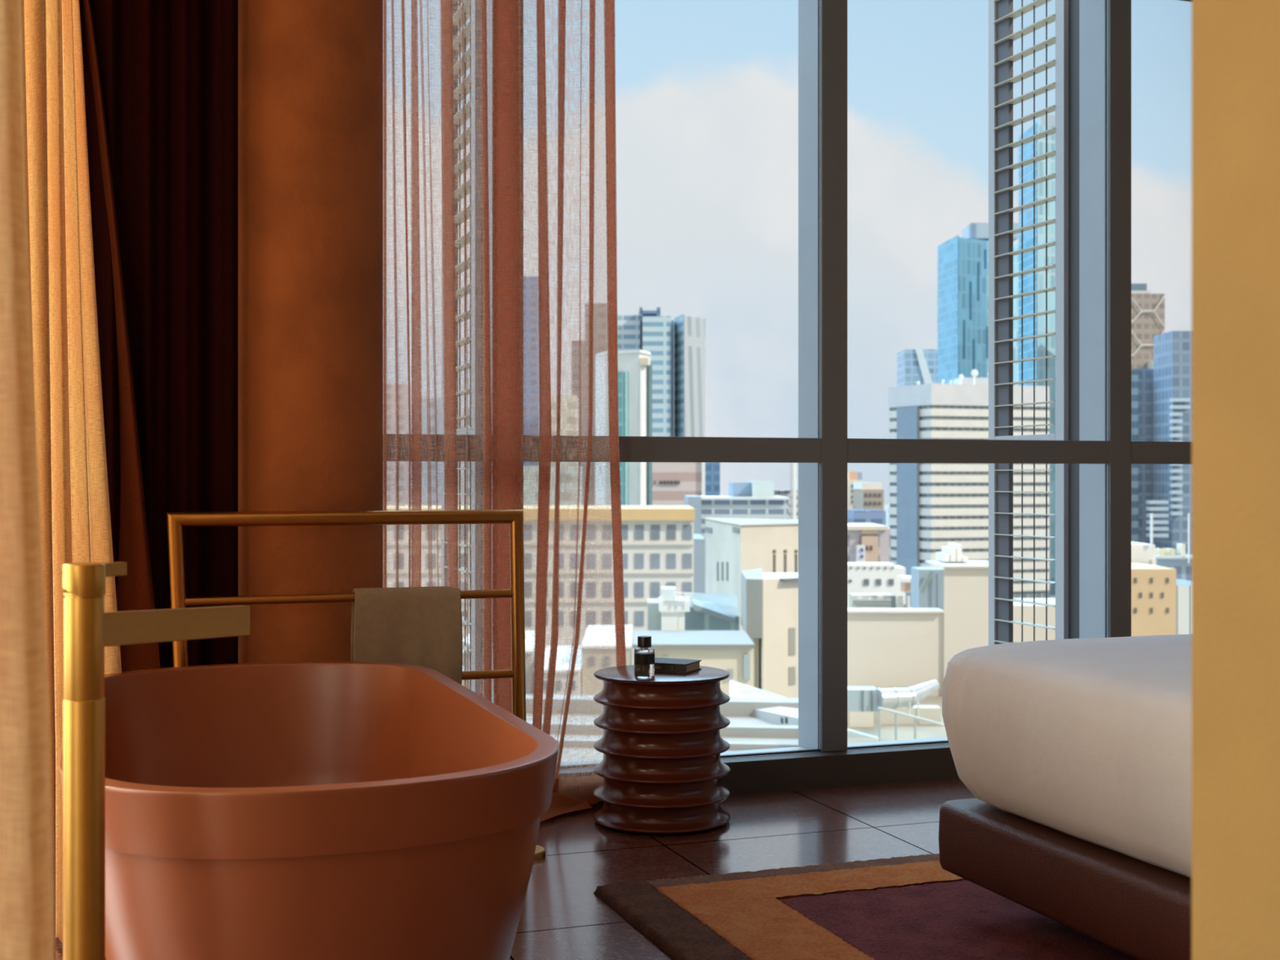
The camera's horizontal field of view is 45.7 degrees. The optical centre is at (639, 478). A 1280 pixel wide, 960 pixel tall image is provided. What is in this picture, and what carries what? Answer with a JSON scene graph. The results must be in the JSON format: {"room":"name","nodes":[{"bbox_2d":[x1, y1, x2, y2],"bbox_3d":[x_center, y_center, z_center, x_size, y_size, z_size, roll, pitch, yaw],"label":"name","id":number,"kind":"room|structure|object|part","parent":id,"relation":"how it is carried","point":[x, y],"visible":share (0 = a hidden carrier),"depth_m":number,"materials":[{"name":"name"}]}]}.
{"room":"hotel room","nodes":[
{"label":"hotel room","id":0,"kind":"room"},
{"bbox_2d":[238,0,382,663],"bbox_3d":[-0.917,-0.390,4.132,0.430,2.780,0.430,0,0,-20],"label":"column","id":1,"kind":"structure","parent":0,"point":[310,72],"depth_m":3.94,"materials":[{"name":"paint"}]},
{"bbox_2d":[55,777,976,959],"bbox_3d":[1.065,1.100,1.927,6.500,0.200,6.515,0,0,-20],"label":"floor","id":2,"kind":"structure","parent":0,"point":[562,917],"depth_m":4.12,"materials":[{"name":"stone"}]},
{"bbox_2d":[62,561,249,959],"bbox_3d":[-0.659,0.556,2.102,0.110,0.888,0.360,0,0,35],"label":"tap","id":3,"kind":"object","parent":2,"relation":"on","point":[87,628],"visible":1,"depth_m":1.98,"materials":[{"name":"gold metal"}]},
{"bbox_3d":[-0.716,0.123,2.030,0.014,0.018,0.068,0,0,28],"label":"lever","id":4,"kind":"part","parent":3,"relation":"part of","materials":[{"name":"gold metal"}]},
{"bbox_3d":[-0.661,0.206,2.136,0.022,0.056,0.307,0,0,27],"label":"spout","id":5,"kind":"part","parent":3,"relation":"part of","materials":[{"name":"gold metal"}]},
{"bbox_2d":[58,661,559,959],"bbox_3d":[-0.687,0.725,2.951,0.805,0.550,1.582,0,0,-20],"label":"bathtub","id":6,"kind":"object","parent":2,"relation":"on","point":[297,810],"visible":0.88,"depth_m":2.32,"materials":[{"name":"ceramic"}]},
{"bbox_2d":[166,509,546,860],"bbox_3d":[-0.713,0.542,3.886,0.974,0.916,0.132,0,0,-20],"label":"towel rail","id":7,"kind":"object","parent":2,"relation":"on","point":[176,521],"visible":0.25,"depth_m":3.87,"materials":[{"name":"gold metal"}]},
{"bbox_3d":[-0.730,0.536,3.880,0.916,0.905,0.037,0,0,-20],"label":"frame","id":8,"kind":"part","parent":7,"relation":"part of","materials":[{"name":"gold metal"}]},
{"bbox_2d":[351,586,462,684],"bbox_3d":[-0.600,0.461,3.921,0.282,0.358,0.060,0,0,-20],"label":"bath towel","id":9,"kind":"object","parent":7,"relation":"hanging from","point":[421,626],"visible":0.63,"depth_m":3.90,"materials":[{"name":"beige fabric"}]},
{"bbox_2d":[593,665,729,833],"bbox_3d":[0.063,0.783,4.428,0.398,0.434,0.398,0,0,27],"label":"side table","id":10,"kind":"object","parent":2,"relation":"on","point":[661,744],"visible":1,"depth_m":4.28,"materials":[{"name":"paint"}]},
{"bbox_2d":[634,635,654,677],"bbox_3d":[0.013,0.509,4.340,0.059,0.114,0.059,0,0,-20],"label":"perfume bottle","id":11,"kind":"object","parent":10,"relation":"on","point":[644,655],"visible":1,"depth_m":4.32,"materials":[{"name":"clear glass"}]},
{"bbox_2d":[654,657,701,673],"bbox_3d":[0.082,0.552,4.479,0.165,0.027,0.119,0,0,25],"label":"book","id":12,"kind":"object","parent":10,"relation":"on","point":[661,664],"visible":0.62,"depth_m":4.43,"materials":[{"name":"paper"}]},
{"bbox_2d":[556,737,947,768],"bbox_3d":[0.849,0.937,5.159,4.340,0.066,0.130,0,0,-20],"label":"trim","id":13,"kind":"structure","parent":2,"relation":"on","point":[564,763],"depth_m":5.09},
{"bbox_2d":[483,0,495,702],"bbox_3d":[-0.429,-1.148,4.714,0.083,4.104,0.150,0,0,-20],"label":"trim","id":14,"kind":"structure","parent":13,"relation":"on","point":[490,27],"depth_m":4.68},
{"bbox_2d":[441,0,483,697],"bbox_3d":[-0.579,-0.800,5.055,0.056,3.600,0.588,0,0,-20],"label":"screen","id":15,"kind":"object","parent":14,"relation":"attached to","point":[477,418],"visible":0.2,"depth_m":4.90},
{"bbox_3d":[-0.648,-0.800,5.249,0.020,3.520,0.085,0,0,-20],"label":"panel","id":16,"kind":"part","parent":15,"relation":"part of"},
{"bbox_3d":[-0.582,-0.800,5.058,0.006,3.520,0.166,0,0,-20],"label":"rod","id":17,"kind":"part","parent":15,"relation":"part of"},
{"bbox_2d":[798,0,821,751],"bbox_3d":[0.604,-1.148,5.082,0.094,4.104,0.150,0,0,-20],"label":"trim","id":18,"kind":"structure","parent":13,"relation":"on","point":[808,10],"depth_m":5.06,"materials":[{"name":"grey metal"}]},
{"bbox_2d":[1079,0,1106,638],"bbox_3d":[1.661,-1.148,5.459,0.090,4.104,0.150,0,0,-20],"label":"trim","id":19,"kind":"structure","parent":13,"relation":"on","point":[1092,13],"depth_m":5.44,"materials":[{"name":"grey metal"}]},
{"bbox_2d":[988,0,1079,645],"bbox_3d":[1.508,-0.800,5.798,0.056,3.600,0.588,0,0,-20],"label":"screen","id":20,"kind":"object","parent":19,"relation":"attached to","point":[1002,15],"visible":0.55,"depth_m":5.85,"materials":[{"name":"grey metal"}]},
{"bbox_3d":[1.439,-0.800,5.992,0.020,3.520,0.085,0,0,-20],"label":"panel","id":21,"kind":"part","parent":20,"relation":"part of","materials":[{"name":"metal"}]},
{"bbox_3d":[1.505,-0.800,5.801,0.006,3.520,0.166,0,0,-20],"label":"rod","id":22,"kind":"part","parent":20,"relation":"part of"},
{"bbox_2d":[555,742,959,805],"bbox_3d":[0.890,0.948,5.043,4.340,0.104,0.075,0,0,-20],"label":"window sill","id":23,"kind":"structure","parent":2,"relation":"on","point":[898,764],"depth_m":4.92,"materials":[{"name":"black metal"}]},
{"bbox_2d":[495,0,523,710],"bbox_3d":[-0.397,-0.442,4.625,0.082,2.676,0.020,0,0,-20],"label":"window mullion","id":24,"kind":"structure","parent":23,"relation":"on","point":[522,2],"depth_m":4.62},
{"bbox_2d":[819,0,847,751],"bbox_3d":[0.636,-0.442,4.993,0.093,2.676,0.020,0,0,-20],"label":"window mullion","id":25,"kind":"structure","parent":23,"relation":"on","point":[833,19],"depth_m":4.98,"materials":[{"name":"black metal"}]},
{"bbox_2d":[523,1,821,768],"bbox_3d":[0.116,-0.442,4.810,1.009,2.676,0.019,0,0,-20],"label":"window","id":26,"kind":"structure","parent":25,"relation":"attached to","point":[632,448],"depth_m":4.84,"materials":[{"name":"grey metal"}]},
{"bbox_3d":[0.117,0.419,4.808,1.009,0.938,0.006,0,0,-20],"label":"glass pane","id":27,"kind":"part","parent":26,"relation":"part of","materials":[{"name":"clear glass"}]},
{"bbox_3d":[0.117,-0.925,4.808,1.009,1.589,0.006,0,0,-20],"label":"glass pane","id":28,"kind":"part","parent":26,"relation":"part of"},
{"bbox_2d":[847,0,1109,749],"bbox_3d":[1.165,-0.442,5.184,1.031,2.676,0.019,0,0,-20],"label":"window","id":29,"kind":"structure","parent":25,"relation":"attached to","point":[859,450],"depth_m":5.17,"materials":[{"name":"grey metal"}]},
{"bbox_3d":[1.166,0.419,5.181,1.031,0.938,0.006,0,0,-20],"label":"glass pane","id":30,"kind":"part","parent":29,"relation":"part of","materials":[{"name":"clear glass"}]},
{"bbox_3d":[1.166,-0.925,5.181,1.031,1.589,0.006,0,0,-20],"label":"glass pane","id":31,"kind":"part","parent":29,"relation":"part of","materials":[{"name":"clear glass"}]},
{"bbox_2d":[1106,0,1131,637],"bbox_3d":[1.693,-0.442,5.369,0.089,2.676,0.020,0,0,-20],"label":"window mullion","id":32,"kind":"structure","parent":23,"relation":"on","point":[1119,37],"depth_m":5.36,"materials":[{"name":"black metal"}]},
{"bbox_2d":[1131,0,1191,464],"bbox_3d":[2.222,-0.442,5.560,1.036,2.676,0.019,0,0,-20],"label":"window","id":33,"kind":"structure","parent":23,"relation":"on","point":[1142,451],"depth_m":5.42,"materials":[{"name":"grey metal"}]},
{"bbox_2d":[593,853,1138,959],"bbox_3d":[1.817,0.986,2.975,3.181,0.027,2.587,0,0,-20],"label":"area rug","id":34,"kind":"object","parent":2,"relation":"on","point":[905,908],"visible":0.55,"depth_m":3.38,"materials":[{"name":"carpet"}]},
{"bbox_2d":[938,634,1191,959],"bbox_3d":[1.858,0.659,2.795,1.853,0.632,2.088,0,0,-20],"label":"bed","id":35,"kind":"object","parent":34,"relation":"on","point":[1074,755],"visible":0.79,"depth_m":2.97,"materials":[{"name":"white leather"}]},
{"bbox_3d":[1.864,0.804,2.787,1.822,0.155,2.044,0,0,-20],"label":"leather frame","id":36,"kind":"part","parent":35,"relation":"part of","materials":[{"name":"brown leather"}]},
{"bbox_2d":[1191,0,1279,959],"bbox_3d":[0.869,-0.390,0.134,0.130,2.780,2.270,0,0,-20],"label":"wall","id":37,"kind":"structure","parent":0,"point":[1236,43],"depth_m":1.14,"materials":[{"name":"paint"}]},
{"bbox_3d":[1.092,-1.855,1.851,6.500,0.150,6.355,0,0,-20],"label":"ceiling","id":38,"kind":"structure","parent":0,"visible":0},
{"bbox_2d":[0,0,54,959],"bbox_3d":[-0.711,-0.390,1.044,0.646,2.750,0.140,0,0,-5],"label":"linen curtain","id":39,"kind":"object","parent":38,"relation":"hanging from","point":[26,855],"visible":1,"depth_m":1.00,"materials":[{"name":"beige fabric"}]},
{"bbox_2d":[20,0,121,959],"bbox_3d":[-1.304,-0.390,3.218,0.283,2.750,1.043,0,0,2],"label":"linen curtain","id":40,"kind":"object","parent":38,"relation":"hanging from","point":[74,499],"visible":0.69,"depth_m":3.24,"materials":[{"name":"fabric"}]},
{"bbox_2d":[83,0,159,671],"bbox_3d":[-1.328,-0.400,3.756,0.347,2.740,0.068,0,0,2],"label":"drape","id":41,"kind":"object","parent":38,"relation":"hanging from","point":[135,591],"visible":0.24,"depth_m":3.75,"materials":[{"name":"brown fabric"}]},
{"bbox_2d":[79,0,238,668],"bbox_3d":[-1.380,-0.400,3.746,0.754,2.740,0.046,0,0,-20],"label":"drape","id":42,"kind":"object","parent":38,"relation":"hanging from","point":[169,68],"visible":0.4,"depth_m":3.83,"materials":[{"name":"brown fabric"}]},
{"bbox_2d":[382,0,626,821],"bbox_3d":[-0.377,-0.393,4.411,0.850,2.762,0.212,0,0,-20],"label":"sheer curtain","id":43,"kind":"object","parent":38,"relation":"hanging from","point":[571,793],"visible":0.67,"depth_m":4.50,"materials":[{"name":"fabric"}]},
{"bbox_3d":[-2.012,-0.390,4.100,1.760,2.780,0.155,0,0,-20],"label":"wall","id":44,"kind":"structure","parent":0,"visible":0},
{"bbox_2d":[382,433,497,461],"bbox_3d":[-0.802,-0.442,4.483,0.776,2.676,0.019,0,0,-20],"label":"window","id":45,"kind":"structure","parent":44,"relation":"in","point":[463,444],"depth_m":4.54,"materials":[{"name":"grey metal"}]},
{"label":"outside","id":46,"kind":"structure","parent":0,"visible":0},
{"bbox_2d":[608,306,674,436],"bbox_3d":[1.802,-14.884,652.188,32.790,113.292,45.401,0,0,-20],"label":"apartment tower","id":47,"kind":"structure","parent":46,"point":[648,331],"depth_m":632.03,"materials":[{"name":"white concrete"}]},
{"bbox_3d":[0.402,-69.655,641.000,1.339,3.751,10.000,0,0,0],"label":"roof crown","id":48,"kind":"part","parent":47,"relation":"part of","materials":[{"name":"blue glass"}]},
{"bbox_3d":[4.152,-69.521,641.000,7.769,1.339,10.000,0,0,0],"label":"roof crown","id":49,"kind":"part","parent":47,"relation":"part of","materials":[{"name":"blue glass"}]},
{"bbox_3d":[7.769,-69.655,641.000,1.607,3.751,10.000,0,0,0],"label":"roof crown","id":50,"kind":"part","parent":47,"relation":"part of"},
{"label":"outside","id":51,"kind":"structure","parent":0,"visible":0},
{"bbox_2d":[884,504,1055,598],"bbox_3d":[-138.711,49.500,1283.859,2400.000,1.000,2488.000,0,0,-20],"label":"plane","id":52,"kind":"object","parent":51,"point":[886,506],"depth_m":1866.73,"materials":[{"name":"white"}]},
{"bbox_2d":[383,383,416,505],"bbox_3d":[-96.041,5.924,608.500,15.226,86.152,19.406,0,0,-20],"label":"block","id":53,"kind":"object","parent":52,"relation":"on","point":[392,412],"visible":0.2,"depth_m":600.00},
{"bbox_2d":[412,398,441,505],"bbox_3d":[-69.082,11.337,508.500,16.814,75.327,19.971,0,0,-20],"label":"block","id":54,"kind":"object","parent":52,"relation":"on","point":[438,463],"visible":0.03,"depth_m":499.98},
{"bbox_2d":[457,409,470,505],"bbox_3d":[-45.282,14.810,438.500,22.766,68.381,22.091,0,0,-20],"label":"block","id":55,"kind":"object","parent":52,"relation":"on","point":[462,411],"visible":0.02,"depth_m":429.95,"materials":[{"name":"grey"}]},
{"bbox_2d":[462,630,543,694],"bbox_3d":[-7.619,28.924,83.000,7.409,40.152,11.194,0,0,-20],"label":"rooftop block","id":56,"kind":"object","parent":52,"relation":"on","point":[529,643],"visible":0.12,"depth_m":78.11,"materials":[{"name":"concrete"}]},
{"bbox_2d":[523,276,541,466],"bbox_3d":[-51.011,-21.941,708.500,14.036,141.881,18.982,0,0,-20],"label":"tower","id":57,"kind":"structure","parent":52,"relation":"on","point":[526,367],"depth_m":699.93,"materials":[{"name":"grey concrete"}]},
{"bbox_2d":[382,505,694,665],"bbox_3d":[-15.382,26.562,216.500,51.291,44.875,38.829,0,0,-20],"label":"office building","id":58,"kind":"structure","parent":52,"relation":"on","point":[658,544],"depth_m":204.99,"materials":[{"name":"concrete"}]},
{"bbox_2d":[523,466,582,505],"bbox_3d":[-20.504,23.179,338.500,19.453,51.641,20.911,0,0,-20],"label":"block","id":59,"kind":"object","parent":52,"relation":"on","point":[567,472],"visible":0.1,"depth_m":329.98,"materials":[{"name":"white concrete"}]},
{"bbox_2d":[534,645,582,694],"bbox_3d":[-3.932,29.037,77.000,2.178,39.927,10.400,0,0,0],"label":"rooftop block","id":60,"kind":"object","parent":52,"relation":"on","point":[560,664],"visible":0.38,"depth_m":72.52,"materials":[{"name":"concrete"}]},
{"bbox_2d":[549,395,578,466],"bbox_3d":[-21.407,13.089,428.500,12.703,71.822,18.508,0,0,-20],"label":"block","id":61,"kind":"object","parent":52,"relation":"on","point":[566,405],"visible":0.23,"depth_m":420.00,"materials":[{"name":"white concrete"}]},
{"bbox_2d":[571,340,591,505],"bbox_3d":[-21.041,0.048,548.500,11.917,97.905,18.228,0,0,-20],"label":"tower","id":62,"kind":"structure","parent":52,"relation":"on","point":[574,374],"depth_m":539.94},
{"bbox_2d":[585,303,608,505],"bbox_3d":[-16.041,-7.699,568.500,13.703,113.398,18.864,0,0,-20],"label":"tower","id":63,"kind":"structure","parent":52,"relation":"on","point":[600,335],"depth_m":559.95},
{"bbox_2d":[581,625,631,695],"bbox_3d":[-1.648,28.572,79.000,5.773,40.855,10.611,0,0,-20],"label":"rooftop block","id":64,"kind":"object","parent":52,"relation":"on","point":[628,634],"visible":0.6,"depth_m":74.01,"materials":[{"name":"concrete"}]},
{"bbox_2d":[595,349,652,505],"bbox_3d":[-3.243,9.412,377.276,20.282,79.177,40.377,0,0,-20],"label":"tower","id":65,"kind":"structure","parent":52,"relation":"on","point":[634,372],"depth_m":359.50,"materials":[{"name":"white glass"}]},
{"bbox_2d":[652,462,705,505],"bbox_3d":[9.886,20.342,434.500,25.021,57.315,34.649,0,0,-20],"label":"striped building","id":66,"kind":"structure","parent":52,"relation":"on","point":[671,481],"depth_m":420.00,"materials":[{"name":"white concrete"}]},
{"bbox_2d":[674,314,705,436],"bbox_3d":[21.891,-9.442,653.261,24.222,116.884,45.154,0,0,-20],"label":"tower","id":67,"kind":"structure","parent":52,"relation":"on","point":[689,331],"depth_m":634.66,"materials":[{"name":"white concrete"}]},
{"bbox_2d":[632,630,754,696],"bbox_3d":[2.659,28.640,79.100,6.082,40.720,7.000,0,0,0],"label":"building","id":68,"kind":"structure","parent":52,"relation":"on","point":[732,651],"depth_m":76.00,"materials":[{"name":"beige concrete"}]},
{"bbox_2d":[693,533,705,593],"bbox_3d":[9.010,29.102,240.000,8.352,39.796,19.426,0,0,-20],"label":"block","id":69,"kind":"object","parent":52,"relation":"on","point":[699,540],"visible":0.23,"depth_m":230.03,"materials":[{"name":"grey concrete"}]},
{"bbox_2d":[705,462,719,495],"bbox_3d":[24.861,20.010,532.500,13.132,57.981,25.241,0,0,-20],"label":"block","id":70,"kind":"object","parent":52,"relation":"on","point":[712,469],"visible":0.02,"depth_m":520.02,"materials":[{"name":"blue glass"}]},
{"bbox_2d":[684,480,789,538],"bbox_3d":[16.583,24.789,278.783,26.909,48.423,27.605,0,0,-20],"label":"building","id":71,"kind":"structure","parent":52,"relation":"on","point":[751,499],"depth_m":269.98,"materials":[{"name":"white concrete"}]},
{"bbox_2d":[728,482,751,497],"bbox_3d":[18.660,2.267,282.000,3.604,2.906,12.000,0,0,0],"label":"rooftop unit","id":72,"kind":"object","parent":71,"relation":"on","point":[735,489],"depth_m":275.98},
{"bbox_3d":[22.218,2.135,280.000,3.809,3.116,12.000,0,0,0],"label":"water tank","id":73,"kind":"part","parent":71,"relation":"part of","materials":[{"name":"white"}]},
{"bbox_2d":[704,517,798,630],"bbox_3d":[9.560,26.191,121.139,11.982,45.618,19.807,0,0,-20],"label":"building","id":74,"kind":"structure","parent":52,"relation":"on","point":[733,546],"depth_m":113.04,"materials":[{"name":"beige concrete"}]},
{"bbox_2d":[741,568,798,697],"bbox_3d":[8.140,27.311,89.932,7.769,43.379,9.908,0,0,-20],"label":"building","id":75,"kind":"structure","parent":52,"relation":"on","point":[769,600],"depth_m":85.70,"materials":[{"name":"beige concrete"}]},
{"bbox_2d":[773,489,798,519],"bbox_3d":[31.339,25.701,310.000,16.709,46.599,22.402,0,0,-20],"label":"block","id":76,"kind":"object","parent":52,"relation":"on","point":[786,493],"visible":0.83,"depth_m":300.01,"materials":[{"name":"white concrete"}]},
{"bbox_2d":[790,462,795,519],"bbox_3d":[24.223,22.124,239.950,0.853,53.752,0.553,0,0,-20],"label":"radio mast","id":77,"kind":"object","parent":52,"relation":"on","point":[793,464],"visible":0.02,"depth_m":239.80,"materials":[{"name":"white metal"}]},
{"bbox_2d":[847,471,862,509],"bbox_3d":[42.041,23.849,315.983,11.234,50.302,17.197,0,0,-20],"label":"flats","id":78,"kind":"structure","parent":52,"relation":"on","point":[852,477],"depth_m":308.03,"materials":[{"name":"beige concrete"}]},
{"bbox_2d":[847,509,885,525],"bbox_3d":[40.830,27.400,277.000,10.053,43.200,15.096,0,0,-20],"label":"block","id":79,"kind":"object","parent":52,"relation":"on","point":[854,516],"visible":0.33,"depth_m":269.98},
{"bbox_2d":[853,482,884,510],"bbox_3d":[44.589,24.929,296.993,8.379,48.142,14.514,0,0,-20],"label":"flats","id":80,"kind":"structure","parent":52,"relation":"on","point":[866,495],"depth_m":290.14,"materials":[{"name":"beige concrete"}]},
{"bbox_2d":[847,523,890,562],"bbox_3d":[32.709,27.959,226.584,11.792,42.081,16.359,0,0,-20],"label":"house","id":81,"kind":"structure","parent":52,"relation":"on","point":[866,542],"depth_m":219.97,"materials":[{"name":"white concrete"}]},
{"bbox_2d":[847,562,905,608],"bbox_3d":[23.341,28.907,157.000,8.415,40.186,6.287,0,0,-20],"label":"house","id":82,"kind":"structure","parent":52,"relation":"on","point":[862,577],"depth_m":155.00,"materials":[{"name":"white concrete"}]},
{"bbox_2d":[897,348,937,386],"bbox_3d":[148.946,-9.056,812.500,26.164,117.859,29.882,0,0,-20],"label":"tower","id":83,"kind":"structure","parent":52,"relation":"on","point":[913,366],"depth_m":799.93,"materials":[{"name":"blue glass"}]},
{"bbox_2d":[911,566,943,610],"bbox_3d":[19.201,27.512,101.393,2.836,42.976,3.588,0,0,-20],"label":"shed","id":84,"kind":"object","parent":52,"relation":"on","point":[926,582],"visible":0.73,"depth_m":100.00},
{"bbox_2d":[847,560,1055,696],"bbox_3d":[11.693,25.934,51.350,9.878,46.132,3.300,0,0,0],"label":"building","id":85,"kind":"structure","parent":52,"relation":"on","point":[887,647],"depth_m":50.00,"materials":[{"name":"beige concrete"}]},
{"bbox_2d":[936,542,968,561],"bbox_3d":[10.676,2.534,51.950,0.820,0.582,1.500,0,0,0],"label":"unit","id":86,"kind":"object","parent":85,"relation":"on","point":[953,552],"visible":1,"depth_m":51.20,"materials":[{"name":"white"}]},
{"bbox_2d":[888,369,1049,605],"bbox_3d":[105.947,7.869,486.389,63.481,82.262,49.916,0,0,-20],"label":"banded office","id":87,"kind":"structure","parent":52,"relation":"on","point":[932,506],"depth_m":460.26,"materials":[{"name":"white concrete"}]},
{"bbox_2d":[953,377,988,384],"bbox_3d":[104.532,-29.697,475.000,11.087,2.772,10.000,0,0,0],"label":"plant","id":88,"kind":"object","parent":87,"relation":"on","point":[965,380],"depth_m":470.03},
{"bbox_2d":[937,222,1018,385],"bbox_3d":[164.879,-36.174,742.739,58.006,170.347,59.706,0,0,-20],"label":"glass tower","id":89,"kind":"structure","parent":52,"relation":"on","point":[963,261],"depth_m":712.69,"materials":[{"name":"blue glass"}]},
{"bbox_2d":[1018,115,1055,593],"bbox_3d":[183.648,-53.122,669.539,51.043,204.244,44.763,0,0,-20],"label":"tower","id":90,"kind":"structure","parent":52,"relation":"on","point":[1040,122],"depth_m":643.71,"materials":[{"name":"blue glass"}]},
{"bbox_2d":[1131,368,1153,544],"bbox_3d":[159.730,7.213,495.000,27.206,83.575,34.366,0,0,-20],"label":"tower","id":91,"kind":"structure","parent":52,"relation":"on","point":[1142,380],"depth_m":480.00,"materials":[{"name":"blue glass"}]},
{"bbox_2d":[1131,513,1156,565],"bbox_3d":[65.580,26.811,205.778,8.390,44.378,13.329,0,0,-20],"label":"building","id":92,"kind":"structure","parent":52,"relation":"on","point":[1142,553],"depth_m":200.00,"materials":[{"name":"white concrete"}]},
{"bbox_2d":[1131,283,1165,368],"bbox_3d":[198.717,-14.411,610.559,29.111,126.379,44.473,0,0,-20],"label":"tower","id":93,"kind":"structure","parent":52,"relation":"on","point":[1148,309],"depth_m":600.00,"materials":[{"name":"beige concrete"}]},
{"bbox_2d":[1131,562,1176,636],"bbox_3d":[61.680,30.033,192.000,11.524,37.934,15.620,0,0,-20],"label":"building","id":94,"kind":"structure","parent":52,"relation":"on","point":[1153,588],"depth_m":185.01,"materials":[{"name":"beige concrete"}]},
{"bbox_2d":[1146,330,1191,554],"bbox_3d":[163.478,2.217,466.961,27.292,93.566,20.435,0,0,-20],"label":"tower","id":95,"kind":"structure","parent":52,"relation":"on","point":[1172,350],"depth_m":460.04,"materials":[{"name":"blue glass"}]},
{"bbox_2d":[1155,513,1191,581],"bbox_3d":[76.963,26.967,221.345,13.699,44.065,17.449,0,0,-20],"label":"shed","id":96,"kind":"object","parent":52,"relation":"on","point":[1180,561],"visible":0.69,"depth_m":214.98,"materials":[{"name":"white concrete"}]},
{"bbox_2d":[1176,578,1191,634],"bbox_3d":[68.085,31.081,192.000,8.602,35.837,12.934,0,0,-20],"label":"warehouse","id":97,"kind":"structure","parent":52,"relation":"on","point":[1184,587],"depth_m":186.01,"materials":[{"name":"white concrete"}]},
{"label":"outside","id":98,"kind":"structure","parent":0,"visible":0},
{"bbox_2d":[847,696,946,743],"bbox_3d":[6.268,10.799,33.314,11.897,8.662,39.346,0,0,21],"label":"building","id":99,"kind":"structure","parent":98,"point":[930,708],"depth_m":43.50,"materials":[{"name":"beige concrete"}]},
{"bbox_2d":[847,728,879,739],"bbox_3d":[5.291,6.106,36.250,0.059,0.098,1.597,0,0,-20],"label":"rail","id":100,"kind":"object","parent":99,"relation":"on","point":[848,730],"visible":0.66,"depth_m":36.12,"materials":[{"name":"white metal"}]},
{"bbox_2d":[847,680,939,718],"bbox_3d":[6.926,6.028,41.357,2.809,0.898,1.118,0,0,-9],"label":"duct","id":101,"kind":"object","parent":99,"relation":"on","point":[860,699],"visible":0.94,"depth_m":41.00,"materials":[{"name":"silver metal"}]},
{"bbox_3d":[7.288,6.269,41.025,0.035,0.414,0.050,0,0,0],"label":"duct leg","id":102,"kind":"part","parent":101,"relation":"part of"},
{"bbox_3d":[7.513,6.269,41.025,0.035,0.414,0.050,0,0,0],"label":"duct leg","id":103,"kind":"part","parent":101,"relation":"part of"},
{"bbox_2d":[877,706,944,741],"bbox_3d":[6.819,6.421,38.000,1.746,1.416,0.068,0,0,0],"label":"handrail","id":104,"kind":"object","parent":99,"relation":"on","point":[879,708],"visible":0.59,"depth_m":37.98,"materials":[{"name":"grey metal"}]},
{"bbox_3d":[5.987,6.442,38.000,0.059,1.375,0.059,0,0,-20],"label":"post","id":105,"kind":"part","parent":104,"relation":"part of","materials":[{"name":"grey metal"}]},
{"bbox_3d":[6.403,6.496,38.000,0.059,1.267,0.059,0,0,-20],"label":"post","id":106,"kind":"part","parent":104,"relation":"part of","materials":[{"name":"grey metal"}]},
{"bbox_3d":[6.819,5.971,38.000,1.746,0.514,0.069,0,0,0],"label":"rail","id":107,"kind":"part","parent":104,"relation":"part of","materials":[{"name":"grey metal"}]},
{"bbox_3d":[6.883,6.558,38.000,0.059,1.143,0.059,0,0,-20],"label":"post","id":108,"kind":"part","parent":104,"relation":"part of","materials":[{"name":"white metal"}]},
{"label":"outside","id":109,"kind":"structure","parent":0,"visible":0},
{"bbox_2d":[525,680,800,762],"bbox_3d":[1.471,11.096,34.800,16.128,8.922,40.930,0,0,-11],"label":"roof","id":110,"kind":"structure","parent":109,"point":[759,719],"depth_m":46.65,"materials":[{"name":"white concrete"}]},
{"bbox_2d":[780,716,783,724],"bbox_3d":[3.936,6.714,42.150,0.053,0.159,0.300,0,0,0],"label":"roof vent","id":111,"kind":"object","parent":110,"relation":"attached to","point":[781,717],"depth_m":42.00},
{"bbox_2d":[784,716,787,724],"bbox_3d":[4.060,6.714,42.150,0.053,0.159,0.300,0,0,0],"label":"roof vent","id":112,"kind":"object","parent":110,"relation":"attached to","point":[785,717],"depth_m":42.04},
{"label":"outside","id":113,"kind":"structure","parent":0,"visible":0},
{"bbox_2d":[684,591,739,630],"bbox_3d":[3.833,8.869,100.925,8.551,2.801,20.906,0,0,-20],"label":"annex","id":114,"kind":"object","parent":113,"point":[708,611],"visible":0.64,"depth_m":91.79,"materials":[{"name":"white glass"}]},
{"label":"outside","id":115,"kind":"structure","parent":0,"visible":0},
{"bbox_2d":[848,575,911,608],"bbox_3d":[18.908,9.187,120.128,5.947,2.931,6.744,0,0,-20],"label":"rooftop pipework","id":116,"kind":"object","parent":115,"point":[855,600],"visible":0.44,"depth_m":118.44,"materials":[{"name":"white metal"}]},
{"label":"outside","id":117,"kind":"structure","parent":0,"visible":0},
{"bbox_2d":[647,586,693,630],"bbox_3d":[1.491,8.187,86.166,2.401,4.131,6.048,0,0,-20],"label":"plant","id":118,"kind":"object","parent":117,"point":[662,611],"visible":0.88,"depth_m":84.00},
{"bbox_3d":[0.833,8.658,87.500,0.797,3.188,3.000,0,0,0],"label":"panel","id":119,"kind":"part","parent":118,"relation":"part of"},
{"bbox_3d":[2.362,6.518,83.500,1.073,0.541,0.096,0,0,0],"label":"guard rail","id":120,"kind":"part","parent":118,"relation":"part of","materials":[{"name":"white metal"}]}
]}

